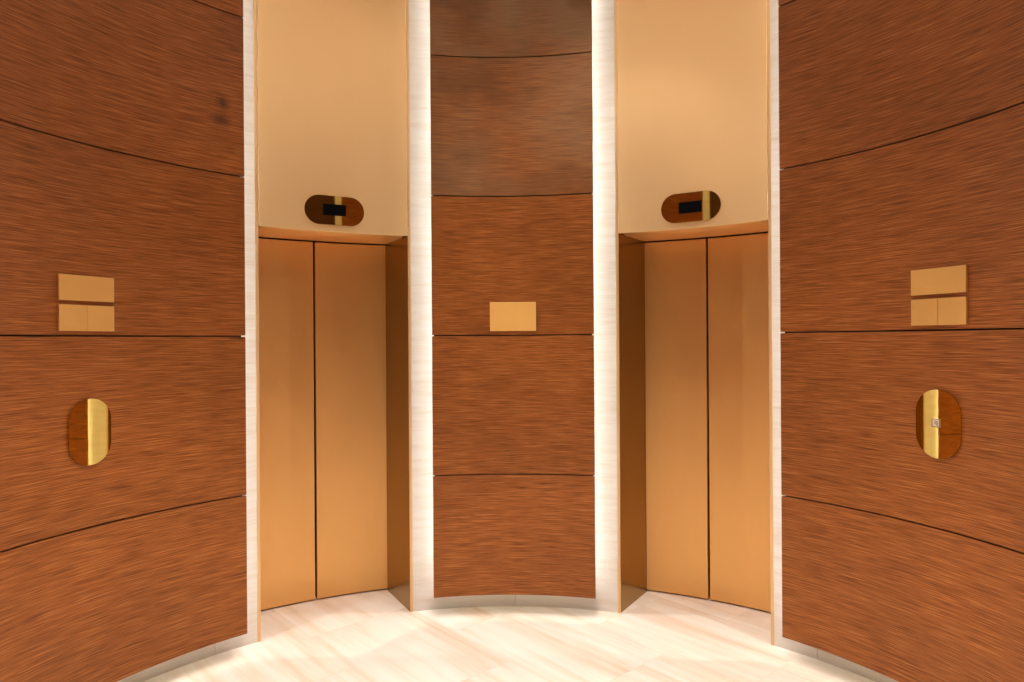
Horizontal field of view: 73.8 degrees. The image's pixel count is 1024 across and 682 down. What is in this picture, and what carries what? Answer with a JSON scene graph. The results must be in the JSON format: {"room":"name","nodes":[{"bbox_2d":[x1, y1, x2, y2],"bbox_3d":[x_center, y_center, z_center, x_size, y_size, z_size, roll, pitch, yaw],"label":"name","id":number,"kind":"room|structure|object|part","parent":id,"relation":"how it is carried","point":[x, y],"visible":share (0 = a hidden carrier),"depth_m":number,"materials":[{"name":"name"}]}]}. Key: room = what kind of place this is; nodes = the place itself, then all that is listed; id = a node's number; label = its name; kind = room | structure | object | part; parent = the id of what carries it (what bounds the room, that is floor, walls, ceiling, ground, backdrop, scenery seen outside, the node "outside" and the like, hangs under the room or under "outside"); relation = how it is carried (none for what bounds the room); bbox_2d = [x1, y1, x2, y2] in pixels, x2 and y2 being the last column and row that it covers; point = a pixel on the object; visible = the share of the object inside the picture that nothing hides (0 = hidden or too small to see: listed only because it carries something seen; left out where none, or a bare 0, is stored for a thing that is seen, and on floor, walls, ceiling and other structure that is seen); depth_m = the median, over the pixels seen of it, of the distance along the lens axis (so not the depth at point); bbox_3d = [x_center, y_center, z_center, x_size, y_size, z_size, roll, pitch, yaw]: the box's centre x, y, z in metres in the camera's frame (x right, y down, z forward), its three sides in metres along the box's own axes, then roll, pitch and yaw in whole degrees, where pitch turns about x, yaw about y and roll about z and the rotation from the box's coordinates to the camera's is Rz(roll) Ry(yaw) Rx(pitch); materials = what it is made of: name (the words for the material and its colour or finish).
{"room":"elevator lobby","nodes":[
{"label":"elevator lobby","id":0,"kind":"room"},
{"bbox_2d":[117,0,257,681],"bbox_3d":[-1.860,-0.373,2.287,0.580,3.960,2.846,0,0,8],"label":"wall","id":1,"kind":"structure","parent":0,"point":[251,637],"depth_m":3.60,"materials":[{"name":"stone"}]},
{"bbox_2d":[0,120,241,551],"bbox_3d":[-1.825,-0.421,2.283,0.569,3.766,2.428,0,0,9],"label":"trim","id":2,"kind":"structure","parent":1,"relation":"attached to","point":[0,120],"depth_m":3.01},
{"bbox_2d":[0,0,243,176],"bbox_3d":[-1.745,-1.221,2.270,0.446,0.793,2.424,0,0,9],"label":"wood panel","id":3,"kind":"object","parent":1,"relation":"attached to","point":[156,80],"visible":1,"depth_m":3.00,"materials":[{"name":"brown wood"}]},
{"bbox_2d":[0,121,244,334],"bbox_3d":[-1.740,-0.421,2.270,0.446,0.793,2.424,0,0,9],"label":"wood panel","id":4,"kind":"object","parent":1,"relation":"attached to","point":[170,238],"visible":1,"depth_m":2.97,"materials":[{"name":"brown wood"}]},
{"bbox_2d":[57,304,87,330],"bbox_3d":[-1.792,-0.095,2.780,0.011,0.107,0.118,0,0,24],"label":"cover plate","id":5,"kind":"object","parent":4,"relation":"attached to","point":[69,317],"visible":1,"depth_m":2.77,"materials":[{"name":"gold metal"}]},
{"bbox_2d":[57,274,113,301],"bbox_3d":[-1.768,-0.218,2.831,0.014,0.104,0.232,0,0,25],"label":"cover plate","id":6,"kind":"object","parent":4,"relation":"attached to","point":[69,287],"visible":1,"depth_m":2.82,"materials":[{"name":"gold metal"}]},
{"bbox_2d":[87,305,113,330],"bbox_3d":[-1.742,-0.095,2.885,0.011,0.107,0.113,0,0,27],"label":"cover plate","id":7,"kind":"object","parent":4,"relation":"attached to","point":[100,318],"visible":1,"depth_m":2.88,"materials":[{"name":"gold metal"}]},
{"bbox_2d":[0,336,245,550],"bbox_3d":[-1.735,0.379,2.271,0.446,0.793,2.424,0,0,9],"label":"wood panel","id":8,"kind":"object","parent":1,"relation":"attached to","point":[176,405],"visible":0.98,"depth_m":2.96,"materials":[{"name":"brown wood"}]},
{"bbox_2d":[68,398,110,464],"bbox_3d":[-1.760,0.379,2.843,0.006,0.277,0.181,0,0,24],"label":"panel","id":9,"kind":"object","parent":8,"relation":"attached to","point":[89,420],"visible":1,"depth_m":2.84,"materials":[{"name":"gold metal"}]},
{"bbox_2d":[0,495,246,681],"bbox_3d":[-1.730,1.128,2.271,0.446,0.691,2.424,0,0,9],"label":"wood panel","id":10,"kind":"object","parent":1,"relation":"attached to","point":[114,601],"visible":1,"depth_m":2.97,"materials":[{"name":"brown wood"}]},
{"bbox_2d":[192,0,242,17],"bbox_3d":[-1.750,-1.964,2.269,0.446,0.680,2.424,0,0,9],"label":"wood panel","id":11,"kind":"object","parent":1,"relation":"attached to","point":[233,7],"visible":1,"depth_m":3.37,"materials":[{"name":"brown wood"}]},
{"bbox_2d":[143,588,874,681],"bbox_3d":[-0.091,1.636,0.370,6.800,0.080,9.100,0,0,2],"label":"floor","id":12,"kind":"structure","parent":0,"point":[365,636],"depth_m":3.54,"materials":[{"name":"stone"}]},
{"bbox_2d":[253,0,412,641],"bbox_3d":[-1.103,-0.379,4.060,0.979,3.960,0.538,0,0,-27],"label":"elevator","id":13,"kind":"object","parent":12,"relation":"on","point":[332,77],"visible":0.93,"depth_m":4.09,"materials":[{"name":"gold metal"}]},
{"bbox_3d":[-1.395,0.492,4.109,0.398,2.203,0.038,0,0,-33],"label":"door","id":14,"kind":"part","parent":13,"relation":"part of","materials":[{"name":"gold metal"}]},
{"bbox_3d":[-1.002,-1.489,3.849,0.835,1.742,0.061,0,0,-27],"label":"header panel","id":15,"kind":"part","parent":13,"relation":"part of","materials":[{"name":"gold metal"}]},
{"bbox_2d":[304,195,363,225],"bbox_3d":[-1.001,-0.737,3.850,0.334,0.163,0.009,0,0,-27],"label":"indicator","id":16,"kind":"object","parent":13,"relation":"attached to","point":[319,209],"visible":1,"depth_m":3.85,"materials":[{"name":"gold metal"}]},
{"bbox_3d":[-0.999,0.489,4.314,0.476,2.203,0.041,0,0,-22],"label":"door","id":17,"kind":"part","parent":13,"relation":"part of","materials":[{"name":"gold metal"}]},
{"bbox_2d":[614,0,773,645],"bbox_3d":[1.115,-0.394,3.994,0.979,3.960,0.538,0,0,31],"label":"elevator","id":18,"kind":"object","parent":12,"relation":"on","point":[692,78],"visible":0.91,"depth_m":4.03,"materials":[{"name":"gold metal"}]},
{"bbox_3d":[1.012,0.476,4.266,0.418,2.203,0.038,0,0,25],"label":"door","id":19,"kind":"part","parent":18,"relation":"part of","materials":[{"name":"gold metal"}]},
{"bbox_2d":[661,190,720,222],"bbox_3d":[0.993,-0.746,3.792,0.334,0.163,0.009,0,0,31],"label":"indicator","id":20,"kind":"object","parent":18,"relation":"attached to","point":[699,205],"visible":1,"depth_m":3.79,"materials":[{"name":"gold metal"}]},
{"bbox_3d":[0.987,-1.502,3.789,0.835,1.742,0.061,0,0,31],"label":"header panel","id":21,"kind":"part","parent":18,"relation":"part of","materials":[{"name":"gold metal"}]},
{"bbox_3d":[1.395,0.474,4.040,0.456,2.203,0.040,0,0,36],"label":"door","id":22,"kind":"part","parent":18,"relation":"part of","materials":[{"name":"gold metal"}]},
{"bbox_2d":[409,0,617,612],"bbox_3d":[0.007,-0.387,4.067,1.227,3.960,0.129,0,0,2],"label":"wall","id":23,"kind":"structure","parent":0,"point":[603,91],"depth_m":4.02,"materials":[{"name":"stone"}]},
{"bbox_2d":[430,0,591,57],"bbox_3d":[-0.008,-1.977,3.904,0.925,0.680,0.077,0,0,2],"label":"wood panel","id":24,"kind":"object","parent":23,"relation":"attached to","point":[458,28],"visible":1,"depth_m":3.91,"materials":[{"name":"brown wood"}]},
{"bbox_2d":[430,52,592,195],"bbox_3d":[-0.003,-1.233,3.905,0.925,0.793,0.077,0,0,2],"label":"wood panel","id":25,"kind":"object","parent":23,"relation":"attached to","point":[500,126],"visible":1,"depth_m":3.91,"materials":[{"name":"brown wood"}]},
{"bbox_2d":[431,194,593,334],"bbox_3d":[0.002,-0.433,3.905,0.925,0.793,0.077,0,0,2],"label":"wood panel","id":26,"kind":"object","parent":23,"relation":"attached to","point":[538,249],"visible":1,"depth_m":3.91,"materials":[{"name":"brown wood"}]},
{"bbox_2d":[490,302,535,330],"bbox_3d":[0.005,-0.141,3.914,0.265,0.166,0.014,0,0,2],"label":"cover plate","id":27,"kind":"object","parent":26,"relation":"attached to","point":[504,316],"visible":1,"depth_m":3.91,"materials":[{"name":"gold metal"}]},
{"bbox_2d":[433,193,592,475],"bbox_3d":[0.004,-0.434,3.991,0.908,3.766,0.201,0,0,2],"label":"trim","id":28,"kind":"structure","parent":23,"relation":"attached to","point":[589,193],"depth_m":3.93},
{"bbox_2d":[432,335,594,474],"bbox_3d":[0.007,0.367,3.906,0.925,0.793,0.077,0,0,2],"label":"wood panel","id":29,"kind":"object","parent":23,"relation":"attached to","point":[501,404],"visible":1,"depth_m":3.91,"materials":[{"name":"brown wood"}]},
{"bbox_2d":[433,474,595,598],"bbox_3d":[0.012,1.116,3.906,0.925,0.691,0.077,0,0,2],"label":"wood panel","id":30,"kind":"object","parent":23,"relation":"attached to","point":[494,534],"visible":1,"depth_m":3.91,"materials":[{"name":"brown wood"}]},
{"bbox_2d":[770,0,897,681],"bbox_3d":[1.764,-0.397,2.179,0.580,3.960,2.846,0,0,-5],"label":"wall","id":31,"kind":"structure","parent":0,"point":[779,641],"depth_m":3.53,"materials":[{"name":"stone"}]},
{"bbox_2d":[778,0,795,5],"bbox_3d":[1.633,-1.986,2.168,0.446,0.680,2.424,0,0,-5],"label":"wood panel","id":32,"kind":"object","parent":31,"relation":"attached to","point":[780,2],"visible":1,"depth_m":3.32,"materials":[{"name":"brown wood"}]},
{"bbox_2d":[778,0,1023,168],"bbox_3d":[1.637,-1.243,2.168,0.446,0.793,2.424,0,0,-5],"label":"wood panel","id":33,"kind":"object","parent":31,"relation":"attached to","point":[856,76],"visible":1,"depth_m":2.93,"materials":[{"name":"brown wood"}]},
{"bbox_2d":[779,103,1023,331],"bbox_3d":[1.643,-0.443,2.169,0.446,0.793,2.424,0,0,-5],"label":"wood panel","id":34,"kind":"object","parent":31,"relation":"attached to","point":[854,229],"visible":1,"depth_m":2.87,"materials":[{"name":"brown wood"}]},
{"bbox_2d":[911,298,937,325],"bbox_3d":[1.686,-0.117,2.782,0.011,0.107,0.113,0,0,-24],"label":"cover plate","id":35,"kind":"object","parent":34,"relation":"attached to","point":[923,311],"visible":1,"depth_m":2.78,"materials":[{"name":"gold metal"}]},
{"bbox_2d":[911,265,967,295],"bbox_3d":[1.707,-0.241,2.727,0.014,0.104,0.232,0,0,-22],"label":"cover plate","id":36,"kind":"object","parent":34,"relation":"attached to","point":[952,279],"visible":1,"depth_m":2.72,"materials":[{"name":"gold metal"}]},
{"bbox_2d":[938,297,967,324],"bbox_3d":[1.729,-0.117,2.674,0.011,0.107,0.118,0,0,-20],"label":"cover plate","id":37,"kind":"object","parent":34,"relation":"attached to","point":[953,310],"visible":1,"depth_m":2.67,"materials":[{"name":"gold metal"}]},
{"bbox_2d":[780,330,1023,552],"bbox_3d":[1.648,0.357,2.169,0.446,0.793,2.424,0,0,-5],"label":"wood panel","id":38,"kind":"object","parent":31,"relation":"attached to","point":[849,400],"visible":1,"depth_m":2.87,"materials":[{"name":"brown wood"}]},
{"bbox_2d":[916,389,961,458],"bbox_3d":[1.707,0.333,2.733,0.012,0.277,0.188,0,0,-22],"label":"panel","id":39,"kind":"object","parent":38,"relation":"attached to","point":[938,412],"visible":1,"depth_m":2.73,"materials":[{"name":"gold metal"}]},
{"bbox_2d":[781,496,1023,681],"bbox_3d":[1.653,1.106,2.170,0.446,0.691,2.424,0,0,-5],"label":"wood panel","id":40,"kind":"object","parent":31,"relation":"attached to","point":[900,600],"visible":1,"depth_m":2.89,"materials":[{"name":"brown wood"}]},
{"bbox_2d":[785,107,1023,552],"bbox_3d":[1.728,-0.444,2.176,0.569,3.766,2.428,0,0,-5],"label":"trim","id":41,"kind":"structure","parent":31,"relation":"attached to","point":[1011,107],"depth_m":2.91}
]}

